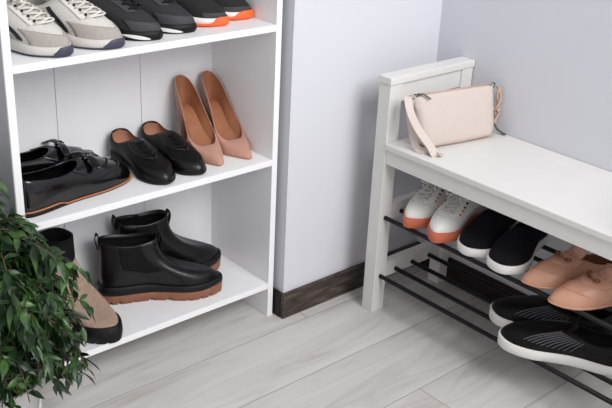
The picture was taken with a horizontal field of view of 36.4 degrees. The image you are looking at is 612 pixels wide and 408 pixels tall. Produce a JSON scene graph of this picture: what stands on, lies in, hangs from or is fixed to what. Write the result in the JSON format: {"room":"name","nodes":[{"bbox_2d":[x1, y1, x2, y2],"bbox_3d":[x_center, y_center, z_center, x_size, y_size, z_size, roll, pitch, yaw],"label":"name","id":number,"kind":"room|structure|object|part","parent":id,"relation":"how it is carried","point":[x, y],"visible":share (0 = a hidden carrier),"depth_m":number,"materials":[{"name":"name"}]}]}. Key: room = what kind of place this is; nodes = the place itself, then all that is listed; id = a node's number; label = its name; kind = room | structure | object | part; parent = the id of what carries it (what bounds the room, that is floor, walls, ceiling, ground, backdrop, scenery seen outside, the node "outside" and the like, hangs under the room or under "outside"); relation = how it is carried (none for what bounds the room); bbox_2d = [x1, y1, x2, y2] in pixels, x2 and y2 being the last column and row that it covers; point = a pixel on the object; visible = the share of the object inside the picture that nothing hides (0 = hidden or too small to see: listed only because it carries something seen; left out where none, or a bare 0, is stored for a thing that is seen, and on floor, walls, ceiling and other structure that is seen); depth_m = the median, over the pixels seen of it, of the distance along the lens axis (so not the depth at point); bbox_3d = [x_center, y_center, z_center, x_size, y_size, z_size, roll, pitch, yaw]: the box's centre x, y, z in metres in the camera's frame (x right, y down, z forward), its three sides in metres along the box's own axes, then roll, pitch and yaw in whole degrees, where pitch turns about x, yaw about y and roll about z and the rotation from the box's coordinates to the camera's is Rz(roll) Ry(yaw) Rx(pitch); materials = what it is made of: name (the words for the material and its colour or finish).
{"room":"entryway","nodes":[
{"label":"entryway","id":0,"kind":"room"},
{"bbox_2d":[41,265,611,407],"bbox_3d":[0.104,1.148,0.642,3.611,0.050,4.220,-18,31,-38],"label":"floor","id":1,"kind":"structure","parent":0,"point":[336,352],"depth_m":2.26,"materials":[{"name":"grey wood"}]},
{"bbox_2d":[0,179,99,407],"bbox_3d":[-0.659,0.210,1.810,0.443,0.633,0.480,-18,31,-38],"label":"potted ficus","id":2,"kind":"object","parent":1,"relation":"on","point":[35,323],"visible":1,"depth_m":1.75,"materials":[{"name":"green plant"}]},
{"bbox_2d":[0,359,41,407],"bbox_3d":[-0.629,0.423,1.930,0.170,0.150,0.170,-18,31,-38],"label":"pot","id":3,"kind":"object","parent":2,"relation":"attached to","point":[23,401],"depth_m":1.88,"materials":[{"name":"grey ceramic"}]},
{"bbox_2d":[0,0,282,407],"bbox_3d":[-0.403,-0.171,2.115,0.675,1.100,0.254,-18,31,-38],"label":"shoe shelf","id":4,"kind":"object","parent":1,"relation":"on","point":[78,99],"visible":0.36,"depth_m":2.23,"materials":[{"name":"white laminate"}]},
{"bbox_3d":[-0.649,-0.092,1.913,0.016,1.100,0.254,-18,31,-38],"label":"panel","id":5,"kind":"part","parent":4,"relation":"part of","materials":[{"name":"white laminate"}]},
{"bbox_3d":[-0.646,-0.189,2.053,0.206,1.005,0.003,-18,31,-38],"label":"panel","id":6,"kind":"part","parent":4,"relation":"part of","materials":[{"name":"white"}]},
{"bbox_2d":[6,0,73,57],"bbox_3d":[-0.569,-0.372,1.831,0.248,0.132,0.096,11,26,18],"label":"sneaker","id":7,"kind":"object","parent":4,"relation":"on","point":[32,31],"visible":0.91,"depth_m":1.80,"materials":[{"name":"grey fabric"}]},
{"bbox_2d":[20,139,99,173],"bbox_3d":[-0.581,-0.094,2.080,0.291,0.086,0.112,-19,32,-40],"label":"loafer","id":8,"kind":"object","parent":4,"relation":"on","point":[42,157],"visible":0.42,"depth_m":2.07,"materials":[{"name":"black leather"}]},
{"bbox_2d":[65,324,79,360],"bbox_3d":[-0.605,0.211,2.092,0.257,0.208,0.107,22,30,36],"label":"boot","id":9,"kind":"object","parent":4,"relation":"on","point":[73,350],"visible":0.02,"depth_m":2.06,"materials":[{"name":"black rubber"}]},
{"bbox_2d":[26,0,124,49],"bbox_3d":[-0.485,-0.397,1.896,0.248,0.132,0.096,11,25,17],"label":"sneaker","id":10,"kind":"object","parent":4,"relation":"on","point":[85,25],"visible":0.62,"depth_m":1.86,"materials":[{"name":"grey"}]},
{"bbox_2d":[22,151,131,217],"bbox_3d":[-0.504,-0.062,2.018,0.112,0.086,0.319,19,29,31],"label":"shoe","id":11,"kind":"object","parent":4,"relation":"on","point":[69,181],"visible":0.86,"depth_m":1.99,"materials":[{"name":"black leather"}]},
{"bbox_2d":[39,227,122,343],"bbox_3d":[-0.528,0.187,2.154,0.257,0.208,0.107,20,29,33],"label":"boot","id":12,"kind":"object","parent":4,"relation":"on","point":[108,327],"visible":0.38,"depth_m":2.14,"materials":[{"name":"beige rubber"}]},
{"bbox_3d":[-0.485,-0.241,2.185,0.222,1.005,0.003,-18,31,-38],"label":"panel","id":13,"kind":"part","parent":4,"relation":"part of","materials":[{"name":"white wood"}]},
{"bbox_2d":[86,0,162,40],"bbox_3d":[-0.422,-0.423,1.964,0.251,0.130,0.088,7,25,9],"label":"sneaker","id":14,"kind":"object","parent":4,"relation":"on","point":[134,23],"visible":0.49,"depth_m":1.94,"materials":[{"name":"grey fabric"}]},
{"bbox_2d":[110,128,175,184],"bbox_3d":[-0.379,-0.113,2.163,0.087,0.070,0.230,-18,31,-38],"label":"shoe","id":15,"kind":"object","parent":4,"relation":"on","point":[147,163],"visible":1,"depth_m":2.13,"materials":[{"name":"black leather"}]},
{"bbox_2d":[94,231,222,304],"bbox_3d":[-0.361,0.143,2.303,0.312,0.181,0.106,-4,25,-15],"label":"boot","id":16,"kind":"object","parent":4,"relation":"on","point":[133,266],"visible":0.98,"depth_m":2.28,"materials":[{"name":"black leather"}]},
{"bbox_2d":[134,0,196,33],"bbox_3d":[-0.360,-0.451,2.031,0.251,0.130,0.088,7,25,10],"label":"sneaker","id":17,"kind":"object","parent":4,"relation":"on","point":[172,18],"visible":0.5,"depth_m":2.00,"materials":[{"name":"grey fabric"}]},
{"bbox_2d":[111,208,220,269],"bbox_3d":[-0.352,0.095,2.388,0.294,0.198,0.106,-11,27,-27],"label":"boot","id":18,"kind":"object","parent":4,"relation":"on","point":[175,245],"visible":0.56,"depth_m":2.36,"materials":[{"name":"black leather"}]},
{"bbox_2d":[141,121,206,174],"bbox_3d":[-0.317,-0.135,2.219,0.087,0.070,0.230,-18,31,-38],"label":"shoe","id":19,"kind":"object","parent":4,"relation":"on","point":[184,158],"visible":0.86,"depth_m":2.18,"materials":[{"name":"black leather"}]},
{"bbox_3d":[-0.321,-0.293,2.318,0.211,1.005,0.003,-18,31,-38],"label":"panel","id":20,"kind":"part","parent":4,"relation":"part of","materials":[{"name":"white"}]},
{"bbox_2d":[174,75,223,165],"bbox_3d":[-0.256,-0.205,2.256,0.077,0.172,0.207,-15,29,-34],"label":"pump","id":21,"kind":"object","parent":4,"relation":"on","point":[194,122],"visible":0.93,"depth_m":2.29,"materials":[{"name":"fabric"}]},
{"bbox_2d":[176,0,228,26],"bbox_3d":[-0.295,-0.478,2.099,0.252,0.130,0.089,6,24,7],"label":"sneaker","id":22,"kind":"object","parent":4,"relation":"on","point":[206,13],"visible":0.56,"depth_m":2.08,"materials":[{"name":"black fabric"}]},
{"bbox_2d":[201,70,251,159],"bbox_3d":[-0.195,-0.222,2.300,0.077,0.172,0.207,-15,30,-34],"label":"pump","id":23,"kind":"object","parent":4,"relation":"on","point":[233,141],"visible":0.94,"depth_m":2.33,"materials":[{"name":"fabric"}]},
{"bbox_2d":[213,0,253,19],"bbox_3d":[-0.245,-0.505,2.165,0.252,0.130,0.089,6,24,7],"label":"sneaker","id":24,"kind":"object","parent":4,"relation":"on","point":[235,9],"visible":0.42,"depth_m":2.15,"materials":[{"name":"black fabric"}]},
{"bbox_3d":[-0.155,-0.249,2.316,0.016,1.100,0.254,-18,31,-38],"label":"panel","id":25,"kind":"part","parent":4,"relation":"part of","materials":[{"name":"white laminate"}]},
{"bbox_2d":[362,56,611,404],"bbox_3d":[0.559,0.088,2.193,0.313,0.650,0.854,-18,31,-38],"label":"bench","id":26,"kind":"object","parent":1,"relation":"on","point":[568,199],"visible":0.76,"depth_m":2.24,"materials":[{"name":"white paint"}]},
{"bbox_3d":[0.193,-0.008,2.390,0.043,0.631,0.038,-18,31,-38],"label":"leg","id":27,"kind":"part","parent":26,"relation":"part of","materials":[{"name":"white paint"}]},
{"bbox_3d":[0.293,-0.010,2.483,0.223,0.044,0.022,-18,31,-38],"label":"rail","id":28,"kind":"part","parent":26,"relation":"part of","materials":[{"name":"white paint"}]},
{"bbox_3d":[0.285,0.145,2.553,0.223,0.044,0.022,-18,31,-38],"label":"rail","id":29,"kind":"part","parent":26,"relation":"part of","materials":[{"name":"white paint"}]},
{"bbox_2d":[403,180,452,228],"bbox_3d":[0.335,-0.031,2.393,0.086,0.120,0.256,20,30,34],"label":"sneaker","id":30,"kind":"object","parent":26,"relation":"on","point":[420,209],"visible":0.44,"depth_m":2.33,"materials":[{"name":"leather"}]},
{"bbox_3d":[0.307,-0.304,2.350,0.223,0.048,0.026,-18,31,-38],"label":"rail","id":31,"kind":"part","parent":26,"relation":"part of","materials":[{"name":"white paint"}]},
{"bbox_3d":[0.393,-0.071,2.553,0.043,0.631,0.038,-18,31,-38],"label":"leg","id":32,"kind":"part","parent":26,"relation":"part of","materials":[{"name":"white paint"}]},
{"bbox_3d":[0.548,0.289,2.282,0.012,0.011,0.789,-18,31,-38],"label":"rack rod","id":33,"kind":"part","parent":26,"relation":"part of","materials":[{"name":"black metal"}]},
{"bbox_2d":[404,82,505,157],"bbox_3d":[0.379,-0.209,2.289,0.313,0.142,0.118,-12,28,-29],"label":"handbag","id":34,"kind":"object","parent":26,"relation":"on","point":[444,117],"visible":1,"depth_m":2.28,"materials":[{"name":"beige leather"}]},
{"bbox_3d":[0.487,-0.251,2.376,0.020,0.103,0.021,4,24,2],"label":"cord","id":35,"kind":"part","parent":34,"relation":"part of","materials":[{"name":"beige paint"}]},
{"bbox_3d":[0.498,-0.193,2.389,0.038,0.025,0.010,21,30,34],"label":"cord","id":36,"kind":"part","parent":34,"relation":"part of","materials":[{"name":"grey metal"}]},
{"bbox_2d":[427,190,488,242],"bbox_3d":[0.387,0.001,2.327,0.086,0.120,0.256,20,30,34],"label":"sneaker","id":37,"kind":"object","parent":26,"relation":"on","point":[447,223],"visible":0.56,"depth_m":2.27,"materials":[{"name":"leather"}]},
{"bbox_3d":[0.599,0.273,2.323,0.012,0.011,0.789,-18,31,-38],"label":"rack rod","id":38,"kind":"part","parent":26,"relation":"part of","materials":[{"name":"black metal"}]},
{"bbox_2d":[457,208,519,257],"bbox_3d":[0.456,0.051,2.286,0.101,0.068,0.262,17,28,29],"label":"slip","id":39,"kind":"object","parent":26,"relation":"on","point":[477,238],"visible":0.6,"depth_m":2.22,"materials":[{"name":"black fabric"}]},
{"bbox_3d":[0.425,0.029,2.282,0.017,0.016,0.072,23,31,38],"label":"elastic panel","id":40,"kind":"part","parent":39,"relation":"part of","materials":[{"name":"black fabric"}]},
{"bbox_3d":[0.474,0.044,2.255,0.018,0.016,0.071,12,26,19],"label":"elastic panel","id":41,"kind":"part","parent":39,"relation":"part of","materials":[{"name":"black fabric"}]},
{"bbox_3d":[0.450,0.320,2.201,0.012,0.011,0.779,-18,31,-38],"label":"rack rod","id":42,"kind":"part","parent":26,"relation":"part of","materials":[{"name":"black metal"}]},
{"bbox_3d":[0.457,0.165,2.132,0.012,0.011,0.779,-18,31,-38],"label":"rack rod","id":43,"kind":"part","parent":26,"relation":"part of","materials":[{"name":"black metal"}]},
{"bbox_3d":[0.566,-0.049,2.132,0.312,0.016,0.771,-18,31,-38],"label":"seat","id":44,"kind":"part","parent":26,"relation":"part of","materials":[{"name":"white paint"}]},
{"bbox_3d":[0.498,0.305,2.242,0.012,0.011,0.789,-18,31,-38],"label":"rack rod","id":45,"kind":"part","parent":26,"relation":"part of","materials":[{"name":"black metal"}]},
{"bbox_3d":[0.506,0.149,2.172,0.012,0.011,0.789,-18,31,-38],"label":"rack rod","id":46,"kind":"part","parent":26,"relation":"part of","materials":[{"name":"black metal"}]},
{"bbox_2d":[486,222,549,274],"bbox_3d":[0.513,0.086,2.216,0.101,0.068,0.262,17,28,29],"label":"slip","id":47,"kind":"object","parent":26,"relation":"on","point":[513,252],"visible":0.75,"depth_m":2.15,"materials":[{"name":"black fabric"}]},
{"bbox_3d":[0.483,0.064,2.212,0.018,0.016,0.071,23,31,38],"label":"elastic panel","id":48,"kind":"part","parent":47,"relation":"part of","materials":[{"name":"black fabric"}]},
{"bbox_3d":[0.532,0.079,2.184,0.017,0.016,0.072,12,26,19],"label":"elastic panel","id":49,"kind":"part","parent":47,"relation":"part of","materials":[{"name":"black fabric"}]},
{"bbox_3d":[0.555,0.134,2.212,0.012,0.011,0.789,-18,31,-38],"label":"rack rod","id":50,"kind":"part","parent":26,"relation":"part of","materials":[{"name":"black metal"}]},
{"bbox_3d":[0.607,0.117,2.254,0.012,0.011,0.789,-18,31,-38],"label":"rack rod","id":51,"kind":"part","parent":26,"relation":"part of","materials":[{"name":"black metal"}]},
{"bbox_2d":[489,295,611,333],"bbox_3d":[0.588,0.255,2.219,0.297,0.104,0.103,13,26,21],"label":"sneaker","id":52,"kind":"object","parent":26,"relation":"on","point":[504,311],"visible":0.5,"depth_m":2.21,"materials":[{"name":"black fabric"}]},
{"bbox_3d":[0.557,0.259,2.192,0.125,0.040,0.025,10,25,16],"label":"ribbed panel","id":53,"kind":"part","parent":52,"relation":"part of","materials":[{"name":"grey fabric"}]},
{"bbox_2d":[497,317,611,376],"bbox_3d":[0.589,0.302,2.116,0.297,0.104,0.103,13,26,21],"label":"sneaker","id":54,"kind":"object","parent":26,"relation":"on","point":[574,344],"visible":1,"depth_m":2.10,"materials":[{"name":"black fabric"}]},
{"bbox_3d":[0.556,0.305,2.090,0.130,0.040,0.024,10,25,15],"label":"ribbed panel","id":55,"kind":"part","parent":54,"relation":"part of","materials":[{"name":"grey fabric"}]},
{"bbox_2d":[521,244,611,289],"bbox_3d":[0.614,0.131,2.107,0.266,0.084,0.087,-5,25,-17],"label":"loafer","id":56,"kind":"object","parent":26,"relation":"on","point":[550,273],"visible":0.88,"depth_m":2.08,"materials":[{"name":"leather"}]},
{"bbox_2d":[548,263,611,310],"bbox_3d":[0.656,0.172,2.021,0.266,0.084,0.087,-1,24,-8],"label":"loafer","id":57,"kind":"object","parent":26,"relation":"on","point":[593,290],"visible":1,"depth_m":1.99,"materials":[{"name":"leather"}]},
{"bbox_2d":[273,0,442,292],"bbox_3d":[0.061,-0.952,2.317,0.615,2.400,0.492,-18,31,-38],"label":"wall","id":58,"kind":"structure","parent":0,"point":[334,53],"depth_m":2.36,"materials":[{"name":"paint"}]},
{"bbox_2d":[272,287,281,316],"bbox_3d":[-0.187,0.203,2.562,0.009,0.072,0.371,-18,31,-38],"label":"baseboard","id":59,"kind":"structure","parent":58,"relation":"attached to","point":[276,302],"depth_m":2.44,"materials":[{"name":"brown wood"}]},
{"bbox_2d":[280,241,419,318],"bbox_3d":[0.134,0.206,2.591,0.524,0.072,0.012,-18,31,-38],"label":"baseboard","id":60,"kind":"structure","parent":58,"relation":"attached to","point":[299,299],"depth_m":2.52,"materials":[{"name":"brown wood"}]},
{"bbox_2d":[417,0,611,308],"bbox_3d":[1.641,-0.305,1.051,0.100,2.400,3.728,-18,31,-38],"label":"wall","id":61,"kind":"structure","parent":0,"point":[550,61],"depth_m":2.27,"materials":[{"name":"paint"}]},
{"bbox_2d":[419,243,526,300],"bbox_3d":[1.552,0.770,1.490,0.011,0.072,3.716,-18,31,-38],"label":"baseboard","id":62,"kind":"structure","parent":61,"relation":"attached to","point":[468,282],"depth_m":2.59,"materials":[{"name":"brown wood"}]}
]}

